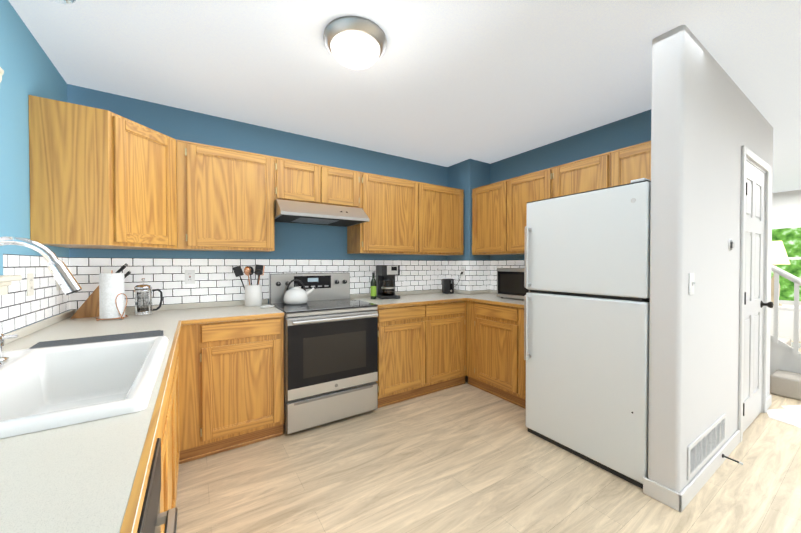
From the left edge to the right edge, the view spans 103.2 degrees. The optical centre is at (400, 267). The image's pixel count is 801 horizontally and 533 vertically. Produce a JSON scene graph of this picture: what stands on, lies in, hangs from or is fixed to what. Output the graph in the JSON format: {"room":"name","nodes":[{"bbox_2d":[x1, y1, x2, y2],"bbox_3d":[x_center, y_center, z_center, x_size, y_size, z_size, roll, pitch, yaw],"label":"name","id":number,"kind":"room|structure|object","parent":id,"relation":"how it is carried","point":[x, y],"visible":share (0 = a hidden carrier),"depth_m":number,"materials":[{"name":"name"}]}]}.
{"room":"kitchen","nodes":[
{"label":"kitchen","id":0,"kind":"room"},
{"bbox_2d":[0,0,68,333],"bbox_3d":[-1.224,0.019,0.489,0.100,2.478,3.900,0,1,-33],"label":"wall","id":1,"kind":"structure","parent":0,"point":[27,66],"depth_m":1.53,"materials":[{"name":"blue paint"}]},
{"bbox_2d":[0,275,21,295],"bbox_3d":[-1.375,0.082,0.773,0.155,0.085,1.500,0,1,-33],"label":"trim","id":2,"kind":"structure","parent":1,"relation":"attached to","point":[5,281],"depth_m":1.37,"materials":[{"name":"beige"}]},
{"bbox_2d":[0,254,71,333],"bbox_3d":[-1.208,0.126,0.559,0.002,0.356,3.799,0,1,-33],"label":"backsplash","id":3,"kind":"structure","parent":1,"relation":"attached to","point":[18,310],"depth_m":1.63,"materials":[{"name":"tile"}]},
{"bbox_2d":[27,273,33,295],"bbox_3d":[-1.895,0.085,1.627,0.007,0.115,0.070,0,1,-33],"label":"outlet","id":4,"kind":"object","parent":3,"relation":"attached to","point":[30,284],"visible":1,"depth_m":1.62,"materials":[{"name":"white plastic"}]},
{"bbox_2d":[67,84,446,309],"bbox_3d":[1.503,-0.031,4.644,9.200,2.478,0.100,0,1,-33],"label":"wall","id":5,"kind":"structure","parent":0,"point":[303,241],"depth_m":2.87,"materials":[{"name":"blue paint"}]},
{"bbox_2d":[28,95,179,249],"bbox_3d":[-1.821,-0.514,2.055,0.608,0.762,0.608,0,1,-33],"label":"upper cabinet","id":6,"kind":"object","parent":5,"relation":"attached to","point":[102,179],"depth_m":1.78,"materials":[{"name":"brown wood"}]},
{"bbox_2d":[180,140,279,251],"bbox_3d":[-1.381,-0.519,2.481,0.702,0.762,0.371,0,1,-33],"label":"upper cabinet","id":7,"kind":"object","parent":5,"relation":"attached to","point":[228,196],"depth_m":2.38,"materials":[{"name":"brown wood"}]},
{"bbox_2d":[72,257,447,309],"bbox_3d":[-0.815,0.095,3.079,3.344,0.356,0.002,0,1,-33],"label":"backsplash","id":8,"kind":"structure","parent":5,"relation":"attached to","point":[217,280],"depth_m":2.62,"materials":[{"name":"tile"}]},
{"bbox_2d":[184,270,194,283],"bbox_3d":[-1.670,0.070,2.517,0.070,0.115,0.008,0,1,-33],"label":"outlet","id":9,"kind":"object","parent":8,"relation":"attached to","point":[189,276],"visible":1,"depth_m":2.52,"materials":[{"name":"white plastic"}]},
{"bbox_2d":[280,158,331,204],"bbox_3d":[-0.913,-0.729,2.812,0.442,0.350,0.322,0,1,-33],"label":"upper cabinet","id":10,"kind":"object","parent":5,"relation":"attached to","point":[300,181],"depth_m":2.70,"materials":[{"name":"brown wood"}]},
{"bbox_2d":[332,167,363,209],"bbox_3d":[-0.644,-0.731,2.987,0.441,0.350,0.322,0,1,-33],"label":"upper cabinet","id":11,"kind":"object","parent":5,"relation":"attached to","point":[347,185],"depth_m":2.91,"materials":[{"name":"brown wood"}]},
{"bbox_2d":[274,199,368,226],"bbox_3d":[-0.729,-0.482,2.826,0.754,0.141,0.502,0,1,-33],"label":"range hood","id":12,"kind":"object","parent":11,"relation":"attached to","point":[288,211],"visible":0.96,"depth_m":2.68,"materials":[{"name":"silver metal"}]},
{"bbox_2d":[347,172,423,254],"bbox_3d":[-0.151,-0.529,3.309,0.731,0.762,0.322,0,1,-33],"label":"upper cabinet","id":13,"kind":"object","parent":5,"relation":"attached to","point":[394,207],"depth_m":3.17,"materials":[{"name":"brown wood"}]},
{"bbox_2d":[424,183,463,254],"bbox_3d":[0.358,-0.533,3.640,0.723,0.762,0.322,0,1,-33],"label":"upper cabinet","id":14,"kind":"object","parent":5,"relation":"attached to","point":[443,206],"depth_m":3.54,"materials":[{"name":"brown wood"}]},
{"bbox_2d":[8,0,800,192],"bbox_3d":[3.164,-1.289,2.071,9.200,0.100,6.200,0,1,-33],"label":"ceiling","id":15,"kind":"structure","parent":0,"point":[446,83],"depth_m":1.92,"materials":[{"name":"white paint"}]},
{"bbox_2d":[52,0,75,3],"bbox_3d":[-1.079,-1.038,0.951,0.148,0.372,0.148,0,1,-33],"label":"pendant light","id":16,"kind":"object","parent":15,"relation":"hanging from","point":[69,1],"visible":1,"depth_m":1.02,"materials":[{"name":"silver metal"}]},
{"bbox_2d":[323,16,386,68],"bbox_3d":[-0.243,-1.172,1.719,0.340,0.123,0.340,0,1,-33],"label":"ceiling light","id":17,"kind":"object","parent":15,"relation":"attached to","point":[354,42],"visible":1,"depth_m":1.63,"materials":[{"name":"white glass"}]},
{"bbox_2d":[447,159,489,260],"bbox_3d":[0.837,-0.022,3.922,0.344,2.478,0.385,0,1,-33],"label":"wall","id":18,"kind":"structure","parent":0,"point":[467,176],"depth_m":3.73,"materials":[{"name":"blue paint"}]},
{"bbox_2d":[448,260,471,290],"bbox_3d":[0.698,0.086,3.820,0.002,0.356,0.366,0,1,-33],"label":"backsplash","id":19,"kind":"structure","parent":18,"relation":"attached to","point":[454,266],"depth_m":3.79,"materials":[{"name":"tile"}]},
{"bbox_2d":[461,266,464,275],"bbox_3d":[0.735,0.039,3.752,0.007,0.115,0.070,0,1,-33],"label":"outlet","id":20,"kind":"object","parent":19,"relation":"attached to","point":[463,269],"visible":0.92,"depth_m":3.74,"materials":[{"name":"white plastic"}]},
{"bbox_2d":[472,260,491,290],"bbox_3d":[0.937,0.087,3.757,0.300,0.356,0.002,0,1,-33],"label":"backsplash","id":21,"kind":"structure","parent":18,"relation":"attached to","point":[481,269],"depth_m":3.78,"materials":[{"name":"tile"}]},
{"bbox_2d":[176,340,800,532],"bbox_3d":[3.164,1.289,2.102,9.200,0.100,6.200,0,1,-33],"label":"floor","id":22,"kind":"structure","parent":0,"point":[466,457],"depth_m":1.83,"materials":[{"name":"brown wood"}]},
{"bbox_2d":[137,438,177,532],"bbox_3d":[-0.638,0.830,0.336,0.645,0.860,0.606,0,1,-33],"label":"dishwasher","id":23,"kind":"object","parent":22,"relation":"on","point":[153,519],"visible":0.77,"depth_m":0.65,"materials":[{"name":"silver metal"}]},
{"bbox_2d":[157,404,164,532],"bbox_3d":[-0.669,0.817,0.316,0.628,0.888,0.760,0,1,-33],"label":"base cabinet","id":24,"kind":"object","parent":22,"relation":"on","point":[161,434],"depth_m":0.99,"materials":[{"name":"brown wood"}]},
{"bbox_2d":[0,304,187,532],"bbox_3d":[-0.930,0.335,0.742,0.660,0.068,3.798,0,1,-33],"label":"countertop","id":25,"kind":"structure","parent":24,"relation":"on","point":[89,477],"depth_m":0.57,"materials":[{"name":"beige laminate"}]},
{"bbox_2d":[0,237,81,366],"bbox_3d":[-1.146,0.110,0.957,0.269,0.407,0.250,0,1,-33],"label":"faucet","id":26,"kind":"object","parent":25,"relation":"on","point":[65,279],"visible":1,"depth_m":0.98,"materials":[{"name":"silver metal"}]},
{"bbox_2d":[0,336,168,438],"bbox_3d":[-1.075,0.419,0.972,0.552,0.209,0.862,0,1,-33],"label":"sink","id":27,"kind":"object","parent":25,"relation":"in","point":[44,388],"visible":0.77,"depth_m":1.20,"materials":[{"name":"white ceramic"}]},
{"bbox_2d":[0,333,17,361],"bbox_3d":[-1.346,0.267,1.068,0.078,0.090,0.056,0,1,-33],"label":"soap dispenser","id":28,"kind":"object","parent":27,"relation":"on","point":[3,337],"visible":1,"depth_m":1.07,"materials":[{"name":"silver metal"}]},
{"bbox_2d":[29,330,163,348],"bbox_3d":[-1.353,0.326,1.445,0.440,0.011,0.180,-1,1,-37],"label":"dish towel","id":29,"kind":"object","parent":25,"relation":"on","point":[99,338],"visible":0.62,"depth_m":1.43,"materials":[{"name":"grey fabric"}]},
{"bbox_2d":[70,263,130,318],"bbox_3d":[-2.021,0.144,2.156,0.303,0.358,0.104,-1,1,-39],"label":"knife block","id":30,"kind":"object","parent":25,"relation":"on","point":[89,307],"visible":0.54,"depth_m":2.09,"materials":[{"name":"brown wood"}]},
{"bbox_2d":[96,270,127,320],"bbox_3d":[-1.837,0.170,2.023,0.156,0.310,0.156,0,1,-33],"label":"paper towel holder","id":31,"kind":"object","parent":25,"relation":"on","point":[112,295],"visible":1,"depth_m":1.98,"materials":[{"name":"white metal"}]},
{"bbox_2d":[134,278,162,315],"bbox_3d":[-1.750,0.195,2.206,0.158,0.254,0.102,0,1,-33],"label":"press","id":32,"kind":"object","parent":25,"relation":"on","point":[143,299],"visible":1,"depth_m":2.16,"materials":[{"name":"clear glass"}]},
{"bbox_2d":[165,366,176,510],"bbox_3d":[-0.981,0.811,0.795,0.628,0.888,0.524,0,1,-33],"label":"base cabinet","id":33,"kind":"object","parent":22,"relation":"on","point":[168,433],"depth_m":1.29,"materials":[{"name":"brown wood"}]},
{"bbox_2d":[173,343,178,482],"bbox_3d":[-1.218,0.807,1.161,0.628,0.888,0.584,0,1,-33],"label":"base cabinet","id":34,"kind":"object","parent":22,"relation":"on","point":[176,359],"depth_m":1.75,"materials":[{"name":"brown wood"}]},
{"bbox_2d":[177,322,216,463],"bbox_3d":[-1.736,0.795,2.115,0.799,0.888,0.628,0,1,-33],"label":"base cabinet","id":35,"kind":"object","parent":22,"relation":"on","point":[195,341],"depth_m":2.04,"materials":[{"name":"brown wood"}]},
{"bbox_2d":[180,299,284,324],"bbox_3d":[-1.264,0.315,2.407,0.595,0.068,0.639,0,1,-33],"label":"countertop","id":36,"kind":"structure","parent":35,"relation":"on","point":[205,312],"depth_m":2.35,"materials":[{"name":"beige laminate"}]},
{"bbox_2d":[232,264,264,306],"bbox_3d":[-1.262,0.143,2.663,0.257,0.348,0.164,0,1,-33],"label":"utensil crock","id":37,"kind":"object","parent":36,"relation":"on","point":[253,295],"visible":1,"depth_m":2.63,"materials":[{"name":"white ceramic"}]},
{"bbox_2d":[260,305,274,307],"bbox_3d":[-1.074,0.312,2.557,0.119,0.012,0.093,0,1,-33],"label":"spoon rest","id":38,"kind":"object","parent":36,"relation":"on","point":[267,306],"visible":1,"depth_m":2.56,"materials":[{"name":"white ceramic"}]},
{"bbox_2d":[213,316,283,452],"bbox_3d":[-1.232,0.791,2.442,0.512,0.888,0.628,0,1,-33],"label":"base cabinet","id":39,"kind":"object","parent":22,"relation":"on","point":[231,384],"depth_m":2.19,"materials":[{"name":"brown wood"}]},
{"bbox_2d":[269,272,377,433],"bbox_3d":[-0.666,0.641,2.743,0.754,1.180,0.716,0,1,-33],"label":"range","id":40,"kind":"object","parent":22,"relation":"on","point":[330,350],"visible":0.94,"depth_m":2.51,"materials":[{"name":"silver metal"}]},
{"bbox_2d":[283,279,315,304],"bbox_3d":[-0.884,0.201,2.774,0.264,0.212,0.208,0,1,-33],"label":"kettle","id":41,"kind":"object","parent":40,"relation":"on","point":[295,295],"visible":1,"depth_m":2.69,"materials":[{"name":"white ceramic"}]},
{"bbox_2d":[376,301,466,407],"bbox_3d":[0.081,0.781,3.295,1.085,0.887,0.627,0,1,-33],"label":"base cabinet","id":42,"kind":"object","parent":22,"relation":"on","point":[422,349],"visible":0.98,"depth_m":3.00,"materials":[{"name":"brown wood"}]},
{"bbox_2d":[350,289,483,307],"bbox_3d":[0.339,0.302,3.449,1.693,0.068,0.639,0,1,-33],"label":"countertop","id":43,"kind":"structure","parent":42,"relation":"on","point":[407,298],"depth_m":3.26,"materials":[{"name":"beige laminate"}]},
{"bbox_2d":[370,272,375,298],"bbox_3d":[-0.272,0.177,3.184,0.061,0.267,0.061,0,1,-33],"label":"olive oil bottle","id":44,"kind":"object","parent":43,"relation":"on","point":[373,288],"visible":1,"depth_m":3.16,"materials":[{"name":"green glass"}]},
{"bbox_2d":[376,265,399,298],"bbox_3d":[-0.143,0.139,3.282,0.213,0.340,0.240,0,1,-21],"label":"coffee maker","id":45,"kind":"object","parent":43,"relation":"on","point":[385,281],"visible":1,"depth_m":3.20,"materials":[{"name":"black plastic"}]},
{"bbox_2d":[442,279,453,293],"bbox_3d":[0.570,0.215,3.794,0.120,0.175,0.125,0,1,-13],"label":"can opener","id":46,"kind":"object","parent":43,"relation":"on","point":[447,286],"visible":1,"depth_m":3.75,"materials":[{"name":"black plastic"}]},
{"bbox_2d":[467,301,525,408],"bbox_3d":[1.195,0.783,3.117,0.627,0.887,0.918,0,1,-33],"label":"base cabinet","id":47,"kind":"object","parent":22,"relation":"on","point":[496,363],"visible":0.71,"depth_m":2.99,"materials":[{"name":"brown wood"}]},
{"bbox_2d":[468,290,523,307],"bbox_3d":[1.201,0.307,3.092,0.638,0.068,0.880,0,1,-33],"label":"countertop","id":48,"kind":"structure","parent":47,"relation":"on","point":[489,296],"depth_m":3.15,"materials":[{"name":"beige laminate"}]},
{"bbox_2d":[497,268,530,299],"bbox_3d":[1.281,0.155,3.166,0.354,0.311,0.520,0,1,-33],"label":"microwave","id":49,"kind":"object","parent":48,"relation":"on","point":[510,282],"visible":0.48,"depth_m":3.13,"materials":[{"name":"silver metal"}]},
{"bbox_2d":[524,178,650,488],"bbox_3d":[1.460,0.365,2.271,0.855,1.744,0.765,0,1,-33],"label":"refrigerator","id":50,"kind":"object","parent":22,"relation":"on","point":[586,303],"visible":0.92,"depth_m":1.99,"materials":[{"name":"white metal"}]},
{"bbox_2d":[767,405,800,427],"bbox_3d":[3.566,1.213,2.318,0.755,0.043,1.172,0,1,-33],"label":"sheepskin rug","id":51,"kind":"object","parent":22,"relation":"on","point":[790,414],"visible":0.95,"depth_m":2.60,"materials":[{"name":"fur"}]},
{"bbox_2d":[770,337,800,399],"bbox_3d":[3.621,0.358,4.188,1.250,1.710,2.340,0,1,-33],"label":"carpeted stairs","id":52,"kind":"structure","parent":22,"relation":"on","point":[783,383],"depth_m":3.03,"materials":[{"name":"beige carpet"}]},
{"bbox_2d":[770,264,800,374],"bbox_3d":[3.384,-0.094,3.951,0.110,2.621,2.470,0,1,-33],"label":"stair railing","id":53,"kind":"object","parent":52,"relation":"attached to","point":[785,356],"visible":0.06,"depth_m":3.21,"materials":[{"name":"white wood"}]},
{"bbox_2d":[771,305,800,348],"bbox_3d":[5.188,0.862,4.305,0.400,0.700,1.000,0,1,-33],"label":"console table","id":54,"kind":"object","parent":22,"relation":"on","point":[787,307],"visible":0.15,"depth_m":4.17,"materials":[{"name":"white wood"}]},
{"bbox_2d":[771,241,789,305],"bbox_3d":[5.144,0.070,4.363,0.270,0.880,0.270,0,1,-33],"label":"table lamp","id":55,"kind":"object","parent":54,"relation":"on","point":[779,255],"visible":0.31,"depth_m":4.29,"materials":[{"name":"beige"}]},
{"bbox_2d":[490,109,650,259],"bbox_3d":[1.547,-0.014,3.236,0.100,2.478,2.310,0,1,-33],"label":"wall","id":56,"kind":"structure","parent":0,"point":[625,132],"depth_m":2.98,"materials":[{"name":"blue paint"}]},
{"bbox_2d":[472,178,515,254],"bbox_3d":[1.101,-0.532,3.525,0.322,0.762,0.552,0,1,-33],"label":"upper cabinet","id":57,"kind":"object","parent":56,"relation":"attached to","point":[499,211],"depth_m":3.42,"materials":[{"name":"brown wood"}]},
{"bbox_2d":[492,260,524,289],"bbox_3d":[1.398,0.091,3.372,0.002,0.356,1.149,0,1,-33],"label":"backsplash","id":58,"kind":"structure","parent":56,"relation":"attached to","point":[496,264],"depth_m":3.71,"materials":[{"name":"tile"}]},
{"bbox_2d":[512,167,551,253],"bbox_3d":[1.337,-0.527,3.162,0.322,0.762,0.554,0,1,-33],"label":"upper cabinet","id":59,"kind":"object","parent":56,"relation":"attached to","point":[534,186],"depth_m":3.09,"materials":[{"name":"brown wood"}]},
{"bbox_2d":[552,149,619,197],"bbox_3d":[1.634,-0.711,2.702,0.322,0.384,0.535,0,1,-33],"label":"upper cabinet","id":60,"kind":"object","parent":56,"relation":"attached to","point":[600,171],"depth_m":2.59,"materials":[{"name":"brown wood"}]},
{"bbox_2d":[620,141,650,184],"bbox_3d":[1.851,-0.707,2.369,0.322,0.384,0.531,0,1,-33],"label":"upper cabinet","id":61,"kind":"object","parent":56,"relation":"attached to","point":[635,160],"depth_m":2.31,"materials":[{"name":"brown wood"}]},
{"bbox_2d":[648,25,772,492],"bbox_3d":[2.340,-0.003,2.290,2.260,2.478,0.140,0,1,-33],"label":"wall","id":62,"kind":"structure","parent":0,"point":[708,120],"depth_m":1.72,"materials":[{"name":"white paint"}]},
{"bbox_2d":[689,273,695,294],"bbox_3d":[1.554,0.084,1.684,0.070,0.115,0.019,0,1,-33],"label":"light switch","id":63,"kind":"object","parent":62,"relation":"attached to","point":[691,283],"visible":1,"depth_m":1.68,"materials":[{"name":"white plastic"}]},
{"bbox_2d":[687,413,725,480],"bbox_3d":[1.819,1.037,1.875,0.700,0.180,0.008,0,1,-33],"label":"air vent","id":64,"kind":"object","parent":62,"relation":"in","point":[703,447],"visible":1,"depth_m":1.84,"materials":[{"name":"white metal"}]},
{"bbox_2d":[643,395,771,511],"bbox_3d":[2.335,1.191,2.301,2.273,0.090,0.166,0,1,-33],"label":"baseboard","id":65,"kind":"structure","parent":62,"relation":"attached to","point":[682,499],"depth_m":1.73,"materials":[{"name":"white wood"}]},
{"bbox_2d":[728,239,733,250],"bbox_3d":[2.174,-0.151,2.085,0.080,0.080,0.020,0,1,-33],"label":"thermostat","id":66,"kind":"object","parent":62,"relation":"attached to","point":[730,244],"visible":1,"depth_m":2.07,"materials":[{"name":"white plastic"}]},
{"bbox_2d":[722,454,742,464],"bbox_3d":[2.058,1.186,1.968,0.024,0.025,0.090,0,1,-33],"label":"door stop","id":67,"kind":"object","parent":62,"relation":"attached to","point":[723,456],"visible":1,"depth_m":1.97,"materials":[{"name":"black metal"}]},
{"bbox_2d":[738,145,769,442],"bbox_3d":[2.731,0.184,2.536,0.876,2.098,0.156,0,1,-33],"label":"door frame","id":68,"kind":"structure","parent":62,"relation":"attached to","point":[753,157],"depth_m":2.27,"materials":[{"name":"white wood"}]},
{"bbox_2d":[743,161,773,431],"bbox_3d":[2.766,0.217,2.471,0.742,2.015,0.103,0,1,-33],"label":"closet door","id":69,"kind":"structure","parent":62,"relation":"in","point":[754,304],"depth_m":2.50,"materials":[{"name":"white wood"}]},
{"bbox_2d":[770,190,800,341],"bbox_3d":[7.007,-0.030,4.522,0.100,2.478,6.100,0,1,-33],"label":"wall","id":70,"kind":"structure","parent":0,"point":[786,203],"depth_m":5.30,"materials":[{"name":"white paint"}]},
{"bbox_2d":[771,215,800,304],"bbox_3d":[6.480,-0.129,5.192,0.046,1.460,2.320,0,1,-33],"label":"window","id":71,"kind":"structure","parent":70,"relation":"in","point":[790,238],"depth_m":5.26,"materials":[{"name":"glass"}]},
{"bbox_3d":[-1.396,-0.395,0.753,0.094,0.870,1.360,0,1,-33],"label":"trim","id":72,"kind":"structure","parent":0,"visible":0},
{"bbox_2d":[0,67,3,81],"bbox_3d":[-1.343,-0.794,0.783,0.035,0.087,1.352,0,1,-33],"label":"window valance","id":73,"kind":"object","parent":72,"relation":"attached to","point":[1,71],"visible":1,"depth_m":1.35,"materials":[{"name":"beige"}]}
]}

